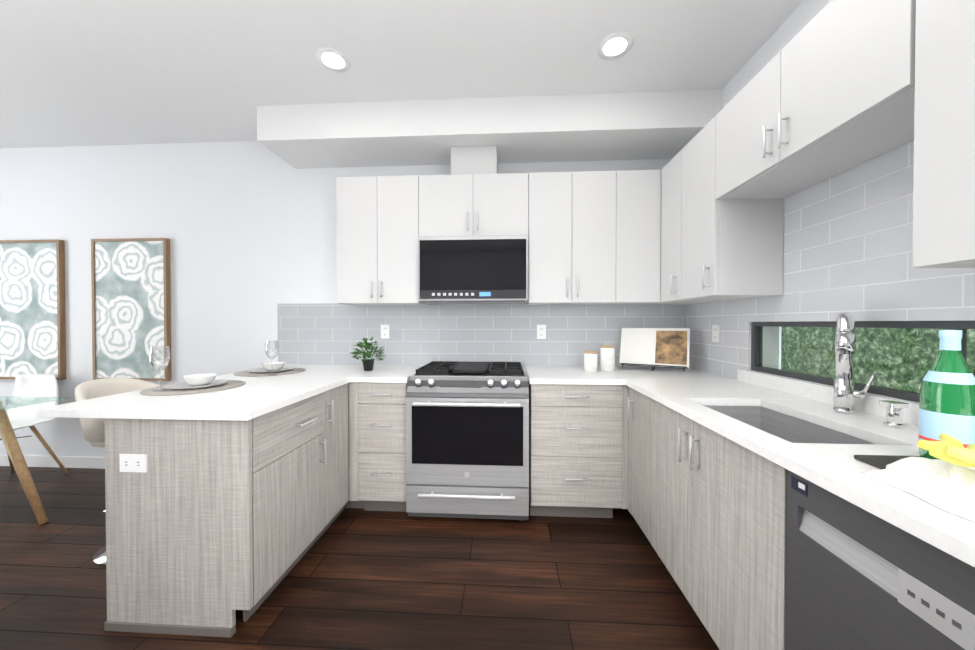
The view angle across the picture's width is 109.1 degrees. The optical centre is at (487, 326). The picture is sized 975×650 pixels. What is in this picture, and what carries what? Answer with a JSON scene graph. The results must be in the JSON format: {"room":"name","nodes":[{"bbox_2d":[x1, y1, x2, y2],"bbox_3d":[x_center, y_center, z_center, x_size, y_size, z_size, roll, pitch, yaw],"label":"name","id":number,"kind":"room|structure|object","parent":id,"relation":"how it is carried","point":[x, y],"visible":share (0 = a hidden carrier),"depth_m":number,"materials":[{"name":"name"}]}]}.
{"room":"kitchen","nodes":[
{"label":"kitchen","id":0,"kind":"room"},
{"bbox_2d":[0,141,670,456],"bbox_3d":[-1.942,-0.168,3.031,7.460,2.820,0.150,0,1,3],"label":"wall","id":1,"kind":"structure","parent":0,"point":[248,229],"depth_m":2.98,"materials":[{"name":"white paint"}]},
{"bbox_2d":[0,239,65,379],"bbox_3d":[-4.044,-0.148,3.055,0.660,1.220,0.040,0,1,3],"label":"picture frame","id":2,"kind":"object","parent":1,"relation":"attached to","point":[32,312],"visible":0.88,"depth_m":3.04,"materials":[{"name":"paint"}]},
{"bbox_2d":[0,455,104,468],"bbox_3d":[-3.494,1.192,3.053,3.960,0.100,0.012,0,1,3],"label":"baseboard","id":3,"kind":"structure","parent":1,"relation":"attached to","point":[66,461],"depth_m":3.06,"materials":[{"name":"white wood"}]},
{"bbox_2d":[91,238,171,380],"bbox_3d":[-3.076,-0.148,3.000,0.680,1.220,0.040,0,1,3],"label":"picture frame","id":4,"kind":"object","parent":1,"relation":"attached to","point":[131,298],"visible":0.94,"depth_m":2.99,"materials":[{"name":"paint"}]},
{"bbox_2d":[336,175,428,305],"bbox_3d":[-0.796,-0.637,2.705,0.613,0.926,0.340,0,1,3],"label":"upper cabinet","id":5,"kind":"object","parent":1,"relation":"attached to","point":[378,218],"depth_m":2.54,"materials":[{"name":"white wood"}]},
{"bbox_2d":[420,173,531,235],"bbox_3d":[-0.094,-0.877,2.663,0.791,0.446,0.340,0,1,3],"label":"upper cabinet","id":6,"kind":"object","parent":1,"relation":"attached to","point":[462,204],"depth_m":2.49,"materials":[{"name":"white wood"}]},
{"bbox_2d":[418,234,527,303],"bbox_3d":[-0.096,-0.415,2.639,0.781,0.468,0.397,0,1,3],"label":"microwave","id":7,"kind":"object","parent":6,"relation":"attached to","point":[475,269],"visible":1,"depth_m":2.46,"materials":[{"name":"metal"}]},
{"bbox_2d":[451,146,497,174],"bbox_3d":[-0.094,-1.215,2.689,0.338,0.226,0.280,0,1,3],"label":"vent duct","id":8,"kind":"object","parent":6,"relation":"on","point":[474,160],"visible":0.57,"depth_m":2.55,"materials":[{"name":"grey paint"}]},
{"bbox_2d":[277,303,685,366],"bbox_3d":[-0.100,0.074,2.850,3.360,0.540,0.008,0,1,3],"label":"wall tile","id":9,"kind":"structure","parent":1,"relation":"attached to","point":[324,334],"depth_m":2.85,"materials":[{"name":"grey tile"}]},
{"bbox_2d":[381,325,389,338],"bbox_3d":[-0.850,0.038,2.884,0.072,0.115,0.008,0,1,3],"label":"electrical outlet","id":10,"kind":"object","parent":9,"relation":"attached to","point":[385,331],"visible":1,"depth_m":2.88,"materials":[{"name":"white plastic"}]},
{"bbox_2d":[537,325,545,338],"bbox_3d":[0.437,0.039,2.811,0.072,0.115,0.008,0,1,3],"label":"electrical outlet","id":11,"kind":"object","parent":9,"relation":"attached to","point":[541,331],"visible":1,"depth_m":2.81,"materials":[{"name":"white plastic"}]},
{"bbox_2d":[526,171,619,304],"bbox_3d":[0.608,-0.636,2.626,0.612,0.926,0.340,0,1,3],"label":"upper cabinet","id":12,"kind":"object","parent":1,"relation":"attached to","point":[574,242],"depth_m":2.45,"materials":[{"name":"white"}]},
{"bbox_2d":[612,170,659,304],"bbox_3d":[1.065,-0.636,2.600,0.304,0.926,0.340,0,1,3],"label":"upper cabinet","id":13,"kind":"object","parent":1,"relation":"attached to","point":[639,189],"depth_m":2.43,"materials":[{"name":"white wood"}]},
{"bbox_2d":[0,466,719,649],"bbox_3d":[-2.101,1.302,0.252,7.460,0.060,5.850,0,1,3],"label":"floor","id":14,"kind":"structure","parent":0,"point":[358,579],"depth_m":1.68,"materials":[{"name":"brown wood"}]},
{"bbox_2d":[0,396,67,524],"bbox_3d":[-3.747,0.882,1.783,1.834,0.768,1.430,0,1,3],"label":"glass dining table","id":15,"kind":"object","parent":14,"relation":"on","point":[11,444],"visible":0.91,"depth_m":2.25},
{"bbox_2d":[0,374,68,473],"bbox_3d":[-3.822,0.827,2.739,0.516,0.844,0.509,0,1,3],"label":"dining chair","id":16,"kind":"object","parent":14,"relation":"on","point":[35,386],"visible":0.71,"depth_m":2.93,"materials":[{"name":"white plastic"}]},
{"bbox_2d":[75,378,159,564],"bbox_3d":[-2.033,0.775,1.980,0.390,0.954,0.429,0,1,3],"label":"bar stool","id":17,"kind":"object","parent":14,"relation":"on","point":[93,429],"visible":0.25,"depth_m":1.90,"materials":[{"name":"beige metal"}]},
{"bbox_2d":[104,392,323,637],"bbox_3d":[-1.257,0.811,1.706,0.620,0.890,0.570,0,1,3],"label":"base cabinet","id":18,"kind":"object","parent":14,"relation":"on","point":[212,526],"depth_m":1.43,"materials":[{"name":"white wood"}]},
{"bbox_2d":[119,454,146,472],"bbox_3d":[-1.453,0.559,1.424,0.115,0.072,0.008,0,1,3],"label":"outlet","id":19,"kind":"object","parent":18,"relation":"attached to","point":[133,462],"visible":1,"depth_m":1.42,"materials":[{"name":"white plastic"}]},
{"bbox_2d":[36,365,362,420],"bbox_3d":[-1.351,0.344,2.154,0.900,0.035,1.525,0,1,3],"label":"countertop","id":20,"kind":"structure","parent":18,"relation":"on","point":[260,395],"depth_m":1.57,"materials":[{"name":"stone"}]},
{"bbox_2d":[140,373,245,395],"bbox_3d":[-1.582,0.296,1.889,0.440,0.064,0.440,0,1,3],"label":"place setting","id":21,"kind":"object","parent":20,"relation":"on","point":[198,383],"visible":0.98,"depth_m":1.84,"materials":[{"name":"grey"}]},
{"bbox_2d":[149,346,169,390],"bbox_3d":[-1.678,0.211,1.778,0.080,0.225,0.080,0,1,3],"label":"wine glass","id":22,"kind":"object","parent":21,"relation":"on","point":[156,367],"visible":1,"depth_m":1.77,"materials":[{"name":"clear glass"}]},
{"bbox_2d":[234,362,305,376],"bbox_3d":[-1.548,0.290,2.488,0.440,0.064,0.440,0,1,3],"label":"place setting","id":23,"kind":"object","parent":20,"relation":"on","point":[279,368],"visible":0.94,"depth_m":2.44,"materials":[{"name":"grey ceramic"}]},
{"bbox_2d":[265,341,278,374],"bbox_3d":[-1.446,0.205,2.331,0.080,0.225,0.080,0,1,3],"label":"wine glass","id":24,"kind":"object","parent":23,"relation":"on","point":[269,352],"visible":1,"depth_m":2.32,"materials":[{"name":"clear glass"}]},
{"bbox_2d":[350,337,385,370],"bbox_3d":[-0.886,0.195,2.566,0.269,0.252,0.271,0,1,3],"label":"potted plant","id":25,"kind":"object","parent":20,"relation":"on","point":[368,364],"visible":1,"depth_m":2.55,"materials":[{"name":"green plant"}]},
{"bbox_2d":[324,382,359,531],"bbox_3d":[-1.190,0.806,2.155,0.663,0.890,0.335,0,1,3],"label":"base cabinet","id":26,"kind":"object","parent":14,"relation":"on","point":[341,403],"depth_m":2.19,"materials":[{"name":"white wood"}]},
{"bbox_2d":[360,382,395,510],"bbox_3d":[-1.165,0.801,2.609,0.701,0.890,0.606,0,1,3],"label":"base cabinet","id":27,"kind":"object","parent":14,"relation":"on","point":[377,423],"depth_m":2.28,"materials":[{"name":"white wood"}]},
{"bbox_2d":[352,365,421,382],"bbox_3d":[-0.688,0.339,2.562,0.377,0.035,0.637,0,1,3],"label":"countertop","id":28,"kind":"structure","parent":27,"relation":"on","point":[380,373],"depth_m":2.37,"materials":[{"name":"stone"}]},
{"bbox_2d":[406,361,528,520],"bbox_3d":[-0.111,0.765,2.486,0.781,0.965,0.732,0,1,3],"label":"range","id":29,"kind":"object","parent":14,"relation":"on","point":[467,439],"visible":1,"depth_m":2.18,"materials":[{"name":"metal"}]},
{"bbox_2d":[592,385,747,536],"bbox_3d":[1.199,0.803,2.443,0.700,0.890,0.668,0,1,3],"label":"base cabinet","id":30,"kind":"object","parent":14,"relation":"on","point":[676,476],"depth_m":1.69,"materials":[{"name":"white wood"}]},
{"bbox_2d":[525,366,619,384],"bbox_3d":[0.572,0.340,2.490,0.578,0.035,0.637,0,1,3],"label":"countertop","id":31,"kind":"structure","parent":30,"relation":"on","point":[537,374],"depth_m":2.28,"materials":[{"name":"stone"}]},
{"bbox_2d":[584,351,597,371],"bbox_3d":[0.748,0.248,2.517,0.096,0.147,0.097,0,1,3],"label":"canister","id":32,"kind":"object","parent":31,"relation":"on","point":[590,361],"visible":1,"depth_m":2.48,"materials":[{"name":"white ceramic"}]},
{"bbox_2d":[608,367,974,566],"bbox_3d":[1.108,0.322,0.754,0.690,0.109,4.040,0,1,3],"label":"countertop","id":33,"kind":"structure","parent":30,"relation":"on","point":[837,469],"depth_m":1.13,"materials":[{"name":"stone"}]},
{"bbox_2d":[600,345,614,371],"bbox_3d":[0.880,0.228,2.549,0.104,0.187,0.105,0,1,3],"label":"canister","id":34,"kind":"object","parent":33,"relation":"on","point":[607,358],"visible":1,"depth_m":2.51,"materials":[{"name":"white ceramic"}]},
{"bbox_2d":[619,328,689,370],"bbox_3d":[1.221,0.166,2.557,0.460,0.312,0.165,0,1,31],"label":"cookbook stand","id":35,"kind":"object","parent":33,"relation":"on","point":[659,347],"visible":1,"depth_m":2.55,"materials":[{"name":"white"}]},
{"bbox_2d":[706,406,873,443],"bbox_3d":[1.078,0.468,1.314,0.349,0.193,0.622,0,1,3],"label":"sink basin","id":36,"kind":"object","parent":33,"relation":"in","point":[791,429],"visible":0.06,"depth_m":1.47,"materials":[{"name":"metal"}]},
{"bbox_2d":[833,312,877,413],"bbox_3d":[1.379,0.138,1.319,0.188,0.394,0.158,0,1,3],"label":"faucet","id":37,"kind":"object","parent":33,"relation":"on","point":[845,393],"visible":1,"depth_m":1.34,"materials":[{"name":"silver metal"}]},
{"bbox_2d":[854,455,919,469],"bbox_3d":[1.157,0.337,0.556,0.470,0.012,0.650,0,1,3],"label":"board","id":38,"kind":"object","parent":33,"relation":"on","point":[880,461],"visible":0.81,"depth_m":0.86,"materials":[{"name":"grey"}]},
{"bbox_2d":[860,457,974,521],"bbox_3d":[0.944,0.308,0.689,0.182,0.065,0.254,0,1,3],"label":"cloth towel","id":39,"kind":"object","parent":38,"relation":"on","point":[944,485],"visible":0.96,"depth_m":0.70,"materials":[{"name":"white fabric"}]},
{"bbox_2d":[917,433,974,466],"bbox_3d":[0.940,0.250,0.698,0.129,0.045,0.141,0,1,3],"label":"bananas","id":40,"kind":"object","parent":39,"relation":"on","point":[948,448],"visible":1,"depth_m":0.68,"materials":[{"name":"yellow food"}]},
{"bbox_2d":[918,330,974,459],"bbox_3d":[1.108,0.167,0.833,0.092,0.320,0.092,0,1,3],"label":"water bottle","id":41,"kind":"object","parent":38,"relation":"on","point":[947,398],"visible":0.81,"depth_m":0.81,"materials":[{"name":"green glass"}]},
{"bbox_2d":[879,400,908,427],"bbox_3d":[1.381,0.295,1.179,0.056,0.082,0.052,0,1,3],"label":"soap dispenser","id":42,"kind":"object","parent":33,"relation":"on","point":[894,413],"visible":1,"depth_m":1.17,"materials":[{"name":"silver metal"}]},
{"bbox_2d":[786,470,974,649],"bbox_3d":[1.109,0.825,0.631,0.634,0.887,0.598,0,1,3],"label":"dishwasher","id":43,"kind":"object","parent":14,"relation":"on","point":[858,578],"visible":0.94,"depth_m":0.74,"materials":[{"name":"grey metal"}]},
{"bbox_2d":[0,0,803,148],"bbox_3d":[-2.101,-1.597,0.220,7.460,0.100,5.850,0,1,3],"label":"ceiling","id":44,"kind":"structure","parent":0,"point":[97,72],"depth_m":2.00,"materials":[{"name":"white paint"}]},
{"bbox_2d":[315,47,350,72],"bbox_3d":[-0.906,-1.565,2.040,0.190,0.004,0.190,0,1,3],"label":"recessed light","id":45,"kind":"object","parent":44,"relation":"in","point":[332,58],"visible":1,"depth_m":2.03,"materials":[{"name":"white plastic"}]},
{"bbox_2d":[257,89,722,168],"bbox_3d":[-0.032,-1.451,2.608,3.200,0.245,0.450,0,1,3],"label":"soffit ceiling","id":46,"kind":"structure","parent":44,"relation":"attached to","point":[609,126],"depth_m":2.42,"materials":[{"name":"white paint"}]},
{"bbox_2d":[597,32,632,59],"bbox_3d":[0.711,-1.564,1.938,0.190,0.004,0.190,0,1,3],"label":"recessed light","id":47,"kind":"object","parent":44,"relation":"in","point":[617,45],"visible":1,"depth_m":1.93,"materials":[{"name":"white plastic"}]},
{"bbox_2d":[710,0,918,403],"bbox_3d":[1.503,-0.135,0.031,0.160,2.820,5.450,0,1,3],"label":"wall","id":48,"kind":"structure","parent":0,"point":[799,19],"depth_m":1.92,"materials":[{"name":"white paint"}]},
{"bbox_2d":[660,151,679,303],"bbox_3d":[1.371,-0.633,2.279,0.340,0.926,0.305,0,1,3],"label":"upper cabinet","id":49,"kind":"object","parent":48,"relation":"attached to","point":[670,172],"depth_m":2.31,"materials":[{"name":"white wood"}]},
{"bbox_2d":[676,116,783,303],"bbox_3d":[1.353,-0.629,1.954,0.340,0.926,0.347,0,1,3],"label":"upper cabinet","id":50,"kind":"object","parent":48,"relation":"attached to","point":[726,250],"depth_m":1.79,"materials":[{"name":"white wood"}]},
{"bbox_2d":[712,0,911,199],"bbox_3d":[1.318,-0.867,1.344,0.340,0.436,0.866,0,1,3],"label":"upper cabinet","id":51,"kind":"object","parent":48,"relation":"attached to","point":[831,88],"depth_m":1.23,"materials":[{"name":"white wood"}]},
{"bbox_2d":[686,140,974,379],"bbox_3d":[1.459,-0.155,0.730,0.008,0.995,4.042,0,1,3],"label":"wall tile","id":52,"kind":"structure","parent":48,"relation":"attached to","point":[848,240],"depth_m":1.44,"materials":[{"name":"grey tile"}]},
{"bbox_2d":[712,325,718,341],"bbox_3d":[1.542,0.044,2.349,0.008,0.115,0.072,0,1,3],"label":"electrical outlet","id":53,"kind":"object","parent":52,"relation":"attached to","point":[715,333],"visible":1,"depth_m":2.34,"materials":[{"name":"white plastic"}]},
{"bbox_2d":[751,321,974,402],"bbox_3d":[1.512,0.121,1.120,0.046,0.283,1.820,0,1,3],"label":"window","id":54,"kind":"structure","parent":48,"relation":"in","point":[757,363],"depth_m":1.41,"materials":[{"name":"grey"}]},
{"bbox_2d":[900,0,974,267],"bbox_3d":[1.271,-0.613,0.511,0.340,0.926,0.792,0,1,3],"label":"upper cabinet","id":55,"kind":"object","parent":48,"relation":"attached to","point":[937,113],"depth_m":0.85,"materials":[{"name":"white wood"}]},
{"label":"outside","id":56,"kind":"structure","parent":0,"visible":0},
{"bbox_2d":[779,327,974,392],"bbox_3d":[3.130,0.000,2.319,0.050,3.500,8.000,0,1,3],"label":"hedge","id":57,"kind":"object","parent":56,"point":[927,341],"depth_m":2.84,"materials":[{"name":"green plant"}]}
]}

